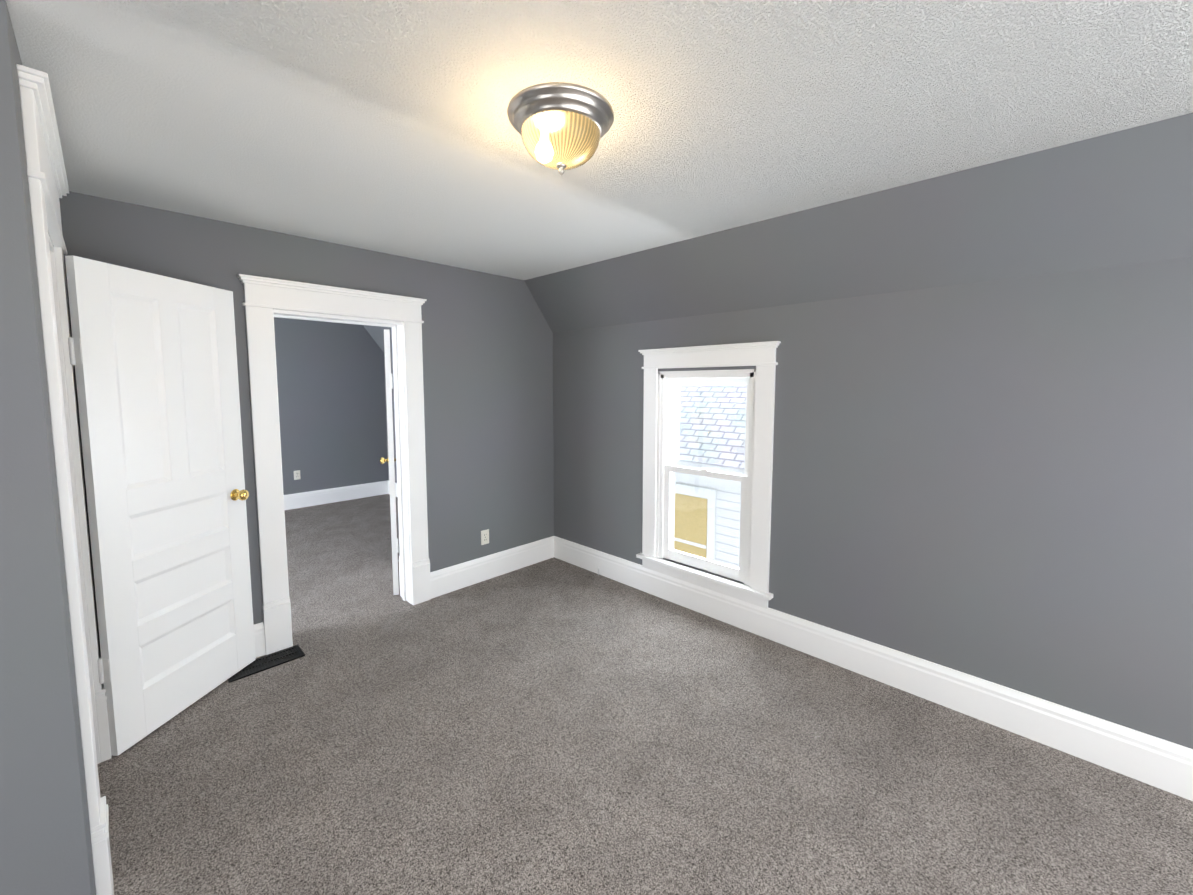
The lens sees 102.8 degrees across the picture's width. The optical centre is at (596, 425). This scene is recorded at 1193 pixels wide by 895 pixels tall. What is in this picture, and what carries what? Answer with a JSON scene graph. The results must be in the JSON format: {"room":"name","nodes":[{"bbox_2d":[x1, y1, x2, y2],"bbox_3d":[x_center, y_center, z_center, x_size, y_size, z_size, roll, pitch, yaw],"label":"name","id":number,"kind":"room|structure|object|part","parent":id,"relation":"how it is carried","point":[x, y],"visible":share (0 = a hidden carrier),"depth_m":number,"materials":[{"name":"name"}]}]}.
{"room":"empty bedroom","nodes":[
{"label":"empty bedroom","id":0,"kind":"room"},
{"bbox_2d":[0,0,95,894],"bbox_3d":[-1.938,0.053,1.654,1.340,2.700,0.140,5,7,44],"label":"wall","id":1,"kind":"structure","parent":0,"point":[18,60],"depth_m":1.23,"materials":[{"name":"grey paint"}]},
{"bbox_2d":[16,64,113,894],"bbox_3d":[-1.820,0.254,1.555,1.034,2.316,0.240,5,7,44],"label":"door frame","id":2,"kind":"structure","parent":1,"relation":"attached to","point":[47,181],"depth_m":1.34,"materials":[{"name":"white paint"}]},
{"bbox_2d":[65,255,255,755],"bbox_3d":[-1.972,0.333,2.242,0.481,2.020,0.590,5,7,44],"label":"closet door","id":3,"kind":"structure","parent":2,"relation":"attached to","point":[153,358],"depth_m":2.14,"materials":[{"name":"white paint"}]},
{"bbox_2d":[59,191,553,657],"bbox_3d":[-2.236,-0.011,2.421,0.160,2.700,5.150,5,7,44],"label":"wall","id":4,"kind":"structure","parent":0,"point":[487,345],"depth_m":3.46,"materials":[{"name":"grey paint"}]},
{"bbox_2d":[254,622,265,657],"bbox_3d":[-2.133,1.242,2.502,0.020,0.190,0.660,5,7,44],"label":"baseboard","id":5,"kind":"structure","parent":4,"relation":"attached to","point":[259,635],"depth_m":2.71,"materials":[{"name":"white paint"}]},
{"bbox_2d":[237,274,430,654],"bbox_3d":[-1.622,0.220,3.074,0.260,2.131,1.044,5,7,44],"label":"door frame","id":6,"kind":"structure","parent":4,"relation":"attached to","point":[266,298],"depth_m":2.81,"materials":[{"name":"white paint"}]},
{"bbox_2d":[380,329,398,594],"bbox_3d":[-1.593,0.258,3.747,0.693,1.920,0.344,5,7,44],"label":"door","id":7,"kind":"structure","parent":4,"relation":"in","point":[390,459],"depth_m":3.41,"materials":[{"name":"white paint"}]},
{"bbox_2d":[481,529,488,544],"bbox_3d":[-0.881,0.885,3.771,0.008,0.114,0.070,5,7,44],"label":"electrical outlet","id":8,"kind":"object","parent":4,"relation":"attached to","point":[484,536],"visible":1,"depth_m":3.77,"materials":[{"name":"white plastic"}]},
{"bbox_2d":[430,536,553,598],"bbox_3d":[-0.811,1.129,3.856,0.020,0.190,1.150,5,7,44],"label":"baseboard","id":9,"kind":"structure","parent":4,"relation":"attached to","point":[455,577],"depth_m":3.80,"materials":[{"name":"white paint"}]},
{"bbox_2d":[274,317,387,494],"bbox_3d":[-4.842,-0.222,4.954,0.200,2.700,5.140,5,7,44],"label":"wall","id":10,"kind":"structure","parent":0,"point":[331,398],"depth_m":6.19,"materials":[{"name":"grey paint"}]},
{"bbox_2d":[294,470,300,479],"bbox_3d":[-3.762,0.625,5.987,0.008,0.114,0.070,5,7,44],"label":"electrical outlet","id":11,"kind":"object","parent":10,"relation":"attached to","point":[297,475],"visible":1,"depth_m":5.99,"materials":[{"name":"white plastic"}]},
{"bbox_2d":[284,481,385,509],"bbox_3d":[-4.766,1.035,4.978,0.020,0.190,5.150,5,7,44],"label":"baseboard","id":12,"kind":"structure","parent":10,"relation":"attached to","point":[325,496],"depth_m":6.29,"materials":[{"name":"white paint"}]},
{"bbox_2d":[6,0,1192,279],"bbox_3d":[-2.062,-1.164,1.806,8.450,0.300,5.050,5,7,44],"label":"ceiling","id":13,"kind":"structure","parent":0,"point":[384,126],"depth_m":1.45,"materials":[{"name":"white paint"}]},
{"bbox_2d":[507,82,613,174],"bbox_3d":[-0.113,-0.898,1.529,0.340,0.184,0.340,5,7,44],"label":"ceiling light","id":14,"kind":"object","parent":13,"relation":"attached to","point":[560,127],"visible":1,"depth_m":1.43,"materials":[{"name":"silver metal"}]},
{"bbox_2d":[97,494,1192,894],"bbox_3d":[-1.888,1.423,2.202,8.450,0.120,5.550,5,7,44],"label":"floor","id":15,"kind":"structure","parent":0,"point":[553,726],"depth_m":1.90,"materials":[{"name":"carpet"}]},
{"bbox_2d":[227,645,304,682],"bbox_3d":[-1.841,1.321,2.651,0.150,0.008,0.350,5,7,44],"label":"air vent register","id":16,"kind":"object","parent":15,"relation":"on","point":[272,660],"visible":0.85,"depth_m":2.66,"materials":[{"name":"black metal"}]},
{"bbox_2d":[363,113,1192,352],"bbox_3d":[-0.128,-1.130,3.805,8.450,0.700,0.500,5,7,44],"label":"sloped wall","id":17,"kind":"structure","parent":0,"point":[1121,197],"depth_m":2.11,"materials":[{"name":"grey paint"}]},
{"bbox_2d":[384,257,1192,748],"bbox_3d":[-0.023,-0.142,3.995,8.450,2.700,0.200,5,7,44],"label":"wall","id":18,"kind":"structure","parent":0,"point":[990,481],"depth_m":2.17,"materials":[{"name":"grey paint"}]},
{"bbox_2d":[386,480,397,496],"bbox_3d":[-1.730,0.983,5.602,3.420,0.190,0.020,5,7,44],"label":"baseboard","id":19,"kind":"structure","parent":18,"relation":"attached to","point":[387,482],"depth_m":6.78,"materials":[{"name":"white paint"}]},
{"bbox_2d":[636,341,780,608],"bbox_3d":[0.754,0.282,3.234,1.030,1.611,0.255,5,7,44],"label":"window","id":20,"kind":"structure","parent":18,"relation":"in","point":[761,356],"depth_m":3.13,"materials":[{"name":"white paint"}]},
{"bbox_3d":[0.742,0.321,3.226,0.698,1.332,0.070,5,7,44],"label":"window sash","id":21,"kind":"part","parent":20,"relation":"part of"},
{"bbox_2d":[554,536,1192,800],"bbox_3d":[1.187,1.219,2.774,4.400,0.190,0.020,5,7,44],"label":"baseboard","id":22,"kind":"structure","parent":18,"relation":"attached to","point":[1148,758],"depth_m":2.30,"materials":[{"name":"white paint"}]},
{"label":"outside","id":23,"kind":"structure","parent":0,"visible":0},
{"bbox_3d":[3.845,4.103,8.448,22.000,0.100,11.050,5,7,44],"label":"ground","id":24,"kind":"structure","parent":23,"visible":0},
{"bbox_2d":[674,385,746,567],"bbox_3d":[3.194,0.221,7.453,18.000,7.802,5.122,5,7,44],"label":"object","id":25,"kind":"structure","parent":24,"relation":"on","point":[705,459],"depth_m":6.13,"materials":[{"name":"white"}]}
]}

